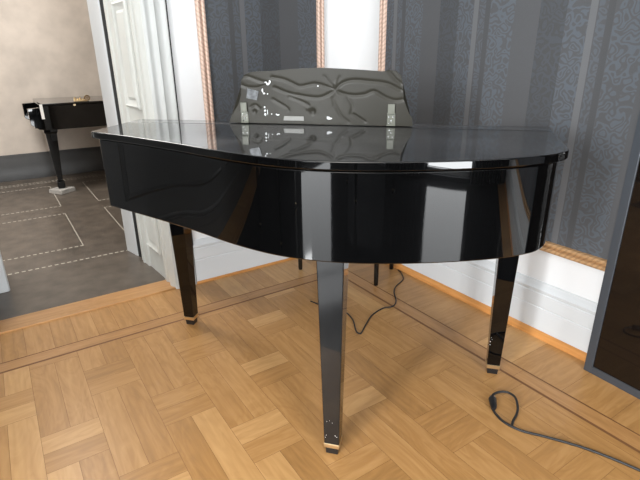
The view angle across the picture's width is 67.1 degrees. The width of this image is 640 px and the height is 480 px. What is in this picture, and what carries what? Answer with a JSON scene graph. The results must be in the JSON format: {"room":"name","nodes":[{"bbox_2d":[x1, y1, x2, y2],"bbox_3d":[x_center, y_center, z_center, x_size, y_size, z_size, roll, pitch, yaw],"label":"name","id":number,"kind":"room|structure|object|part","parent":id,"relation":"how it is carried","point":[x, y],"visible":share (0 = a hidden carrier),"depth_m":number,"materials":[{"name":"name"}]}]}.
{"room":"music room","nodes":[
{"label":"music room","id":0,"kind":"room"},
{"bbox_2d":[0,0,106,155],"bbox_3d":[-3.672,-2.263,5.110,6.400,3.300,0.200,-14,24,-31],"label":"wall","id":1,"kind":"structure","parent":0,"point":[47,50],"depth_m":5.47,"materials":[{"name":"beige paint"}]},
{"bbox_2d":[0,146,103,182],"bbox_3d":[-3.594,-0.824,5.553,6.400,0.295,0.045,-14,24,-31],"label":"baseboard","id":2,"kind":"structure","parent":1,"relation":"attached to","point":[16,167],"depth_m":5.74,"materials":[{"name":"grey paint"}]},
{"bbox_2d":[0,170,164,320],"bbox_3d":[-2.567,-0.104,4.173,6.400,0.101,3.773,-14,24,-31],"label":"floor","id":3,"kind":"structure","parent":0,"point":[56,250],"depth_m":3.61,"materials":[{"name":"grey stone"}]},
{"bbox_2d":[49,186,75,194],"bbox_3d":[-2.724,-0.528,5.097,0.183,0.045,0.183,7,22,20],"label":"stone block","id":4,"kind":"object","parent":3,"relation":"on","point":[67,189],"visible":0.89,"depth_m":5.04,"materials":[{"name":"white stone"}]},
{"bbox_2d":[22,96,106,188],"bbox_3d":[-2.298,-1.206,5.592,1.814,0.865,0.896,-14,24,-31],"label":"grand piano","id":5,"kind":"object","parent":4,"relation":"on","point":[49,115],"visible":0.51,"depth_m":4.90,"materials":[{"name":"black paint"}]},
{"bbox_3d":[-3.226,-1.415,5.361,0.115,0.216,0.070,-14,24,-31],"label":"arm","id":6,"kind":"part","parent":5,"relation":"part of","materials":[{"name":"black paint"}]},
{"bbox_3d":[-2.801,-1.192,4.759,0.115,0.216,0.070,-14,24,-31],"label":"arm","id":7,"kind":"part","parent":5,"relation":"part of","materials":[{"name":"black paint"}]},
{"bbox_3d":[-2.728,-0.835,4.981,0.124,0.610,0.124,-14,24,-31],"label":"leg","id":8,"kind":"part","parent":5,"relation":"part of","materials":[{"name":"black paint"}]},
{"bbox_3d":[-2.255,-1.615,5.473,1.699,0.018,0.890,-14,24,-31],"label":"lid","id":9,"kind":"part","parent":5,"relation":"part of","materials":[{"name":"black paint"}]},
{"bbox_2d":[73,95,89,101],"bbox_3d":[-2.444,-1.455,4.946,0.161,0.060,0.040,-14,24,-31],"label":"brass ornament","id":10,"kind":"object","parent":5,"relation":"on","point":[74,98],"visible":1,"depth_m":4.94,"materials":[{"name":"gold metal"}]},
{"bbox_2d":[0,280,175,333],"bbox_3d":[-1.297,0.374,2.742,0.930,0.030,0.145,-14,24,-31],"label":"trim","id":11,"kind":"structure","parent":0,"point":[59,312],"depth_m":2.70,"materials":[{"name":"brown wood"}]},
{"bbox_2d":[166,0,353,239],"bbox_3d":[-2.547,-0.988,1.701,6.650,3.300,0.650,-14,24,-31],"label":"wall","id":12,"kind":"structure","parent":0,"point":[338,14],"depth_m":2.66,"materials":[{"name":"white paint"}]},
{"bbox_2d":[0,252,9,292],"bbox_3d":[-2.018,-0.982,2.518,0.130,2.700,0.300,-14,24,-31],"label":"trim","id":13,"kind":"structure","parent":12,"relation":"attached to","point":[4,284],"depth_m":2.88,"materials":[{"name":"white paint"}]},
{"bbox_2d":[87,0,138,255],"bbox_3d":[-1.336,-1.177,3.014,0.104,2.700,0.170,-14,24,-31],"label":"trim","id":14,"kind":"structure","parent":12,"relation":"attached to","point":[94,10],"depth_m":3.05,"materials":[{"name":"white paint"}]},
{"bbox_2d":[99,0,141,256],"bbox_3d":[-1.257,-1.099,2.947,0.054,2.600,0.066,-14,24,-31],"label":"trim","id":15,"kind":"structure","parent":12,"relation":"attached to","point":[100,1],"depth_m":2.98,"materials":[{"name":"black"}]},
{"bbox_2d":[111,0,141,109],"bbox_3d":[-1.079,-1.024,2.686,0.022,0.560,0.230,-16,26,-35],"label":"trim","id":16,"kind":"structure","parent":12,"relation":"attached to","point":[120,13],"depth_m":2.67,"materials":[{"name":"beige paint"}]},
{"bbox_2d":[103,0,176,288],"bbox_3d":[-1.058,-1.004,2.690,0.054,2.600,0.600,-16,26,-35],"label":"trim","id":17,"kind":"structure","parent":12,"relation":"attached to","point":[163,263],"depth_m":2.80,"materials":[{"name":"beige paint"}]},
{"bbox_2d":[142,215,161,254],"bbox_3d":[-1.071,-0.294,2.962,0.022,0.760,0.230,-16,26,-35],"label":"trim","id":18,"kind":"structure","parent":12,"relation":"attached to","point":[150,224],"depth_m":3.04,"materials":[{"name":"beige paint"}]},
{"bbox_2d":[140,0,196,288],"bbox_3d":[-0.833,-0.990,2.477,0.126,2.720,0.029,-14,24,-31],"label":"trim","id":19,"kind":"structure","parent":12,"relation":"attached to","point":[153,12],"depth_m":2.49,"materials":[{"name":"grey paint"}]},
{"bbox_2d":[194,0,214,120],"bbox_3d":[-0.630,-1.376,2.475,0.052,2.560,0.019,-14,24,-31],"label":"trim","id":20,"kind":"structure","parent":12,"relation":"attached to","point":[199,4],"depth_m":2.62,"materials":[{"name":"beige wood"}]},
{"bbox_2d":[193,236,288,280],"bbox_3d":[-0.275,0.017,3.248,1.180,0.280,0.023,-14,24,-31],"label":"baseboard","id":21,"kind":"structure","parent":12,"relation":"attached to","point":[213,257],"depth_m":3.04,"materials":[{"name":"white paint"}]},
{"bbox_2d":[197,258,295,283],"bbox_3d":[-0.266,0.145,3.285,1.180,0.014,0.010,-14,24,-31],"label":"trim","id":22,"kind":"structure","parent":12,"relation":"attached to","point":[287,259],"depth_m":3.14,"materials":[{"name":"orange wood"}]},
{"bbox_2d":[204,0,316,120],"bbox_3d":[-0.321,-1.458,2.681,0.760,2.500,0.010,-14,24,-31],"label":"wallpaper","id":23,"kind":"structure","parent":12,"relation":"attached to","point":[244,36],"depth_m":2.76,"materials":[{"name":"paper"}]},
{"bbox_2d":[316,0,324,67],"bbox_3d":[0.003,-1.531,2.865,0.052,2.560,0.019,-14,24,-31],"label":"trim","id":24,"kind":"structure","parent":12,"relation":"attached to","point":[319,3],"depth_m":2.96,"materials":[{"name":"beige wood"}]},
{"bbox_2d":[0,259,639,479],"bbox_3d":[-0.698,1.567,-0.307,6.230,0.100,6.030,-14,24,-31],"label":"floor","id":25,"kind":"structure","parent":0,"point":[130,390],"depth_m":1.99,"materials":[{"name":"brown wood"}]},
{"bbox_2d":[91,68,568,453],"bbox_3d":[-0.037,0.011,1.859,1.687,1.266,0.986,4,21,13],"label":"grand piano","id":26,"kind":"object","parent":25,"relation":"on","point":[329,167],"visible":1,"depth_m":1.42,"materials":[{"name":"black paint"}]},
{"bbox_3d":[-0.680,0.053,2.401,0.085,0.724,0.085,4,21,13],"label":"leg","id":27,"kind":"part","parent":26,"relation":"part of","materials":[{"name":"black paint"}]},
{"bbox_3d":[-0.302,-0.508,1.926,0.033,0.080,0.012,4,21,13],"label":"hinge plate","id":28,"kind":"part","parent":26,"relation":"part of","materials":[{"name":"grey metal"}]},
{"bbox_3d":[-0.103,-0.476,1.887,0.083,0.016,0.003,4,21,13],"label":"metal plate","id":29,"kind":"part","parent":26,"relation":"part of","materials":[{"name":"grey metal"}]},
{"bbox_3d":[-0.083,-0.313,1.560,1.659,0.025,0.644,4,21,13],"label":"lid","id":30,"kind":"part","parent":26,"relation":"part of","materials":[{"name":"black paint"}]},
{"bbox_3d":[0.042,0.360,1.567,0.085,0.724,0.085,4,21,13],"label":"leg","id":31,"kind":"part","parent":26,"relation":"part of","materials":[{"name":"black paint"}]},
{"bbox_3d":[0.011,-0.447,1.911,1.687,0.025,0.124,4,21,13],"label":"lid","id":32,"kind":"part","parent":26,"relation":"part of","materials":[{"name":"black paint"}]},
{"bbox_3d":[0.265,-0.464,1.792,0.033,0.080,0.012,4,21,13],"label":"hinge plate","id":33,"kind":"part","parent":26,"relation":"part of","materials":[{"name":"grey metal"}]},
{"bbox_3d":[0.753,0.195,1.983,0.085,0.724,0.085,4,21,13],"label":"leg","id":34,"kind":"part","parent":26,"relation":"part of","materials":[{"name":"black paint"}]},
{"bbox_2d":[298,259,393,285],"bbox_3d":[0.167,-0.044,3.083,0.588,0.500,0.326,10,23,26],"label":"piano bench","id":35,"kind":"object","parent":25,"relation":"on","point":[376,266],"visible":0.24,"depth_m":2.92,"materials":[{"name":"black paint"}]},
{"bbox_3d":[-0.131,0.004,3.107,0.042,0.400,0.042,10,23,26],"label":"leg","id":36,"kind":"part","parent":35,"relation":"part of","materials":[{"name":"black paint"}]},
{"bbox_3d":[0.339,0.087,2.872,0.042,0.400,0.042,10,23,26],"label":"leg","id":37,"kind":"part","parent":35,"relation":"part of","materials":[{"name":"black paint"}]},
{"bbox_2d":[310,269,403,333],"bbox_3d":[0.348,0.334,2.773,0.707,0.007,0.479,-14,24,-31],"label":"power cable","id":38,"kind":"object","parent":25,"relation":"on","point":[398,269],"visible":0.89,"depth_m":2.65,"materials":[{"name":"black rubber"}]},
{"bbox_2d":[488,390,639,471],"bbox_3d":[0.990,0.747,1.633,0.174,0.027,0.911,-19,27,-39],"label":"lead","id":39,"kind":"object","parent":25,"relation":"on","point":[492,399],"visible":1,"depth_m":1.77,"materials":[{"name":"black rubber"}]},
{"bbox_2d":[584,111,639,398],"bbox_3d":[1.451,-0.143,1.397,0.060,1.850,1.050,-13,24,-29],"label":"display panel","id":40,"kind":"object","parent":25,"relation":"on","point":[613,353],"visible":1,"depth_m":1.93,"materials":[{"name":"black glass"}]},
{"bbox_3d":[1.449,-0.143,1.396,0.044,1.782,0.982,-13,24,-29],"label":"glass","id":41,"kind":"part","parent":40,"relation":"part of","materials":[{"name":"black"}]},
{"bbox_2d":[353,0,603,302],"bbox_3d":[1.971,-0.677,0.744,0.230,3.300,6.020,-14,24,-31],"label":"wall","id":42,"kind":"structure","parent":0,"point":[584,281],"depth_m":2.35,"materials":[{"name":"white paint"}]},
{"bbox_2d":[378,0,386,70],"bbox_3d":[0.366,-1.497,2.764,0.019,2.560,0.052,-14,24,-31],"label":"trim","id":43,"kind":"structure","parent":42,"relation":"attached to","point":[383,3],"depth_m":2.86,"materials":[{"name":"beige wood"}]},
{"bbox_2d":[388,264,586,361],"bbox_3d":[1.873,0.882,1.238,0.018,0.036,6.000,-14,24,-31],"label":"trim","id":44,"kind":"structure","parent":42,"relation":"attached to","point":[555,342],"depth_m":2.54,"materials":[{"name":"orange wood"}]},
{"bbox_2d":[402,260,597,352],"bbox_3d":[1.887,0.764,1.204,0.023,0.280,6.000,-14,24,-31],"label":"baseboard","id":45,"kind":"structure","parent":42,"relation":"attached to","point":[565,316],"depth_m":2.38,"materials":[{"name":"white paint"}]},
{"bbox_2d":[385,0,639,259],"bbox_3d":[1.845,-0.732,0.695,0.010,2.500,5.315,-14,24,-31],"label":"wallpaper","id":46,"kind":"structure","parent":42,"relation":"attached to","point":[571,68],"depth_m":2.12,"materials":[{"name":"paper"}]},
{"bbox_2d":[539,241,606,271],"bbox_3d":[1.840,0.442,1.141,0.019,0.052,5.339,-14,24,-31],"label":"trim","id":47,"kind":"structure","parent":42,"relation":"attached to","point":[577,256],"depth_m":2.13,"materials":[{"name":"beige wood"}]}
]}

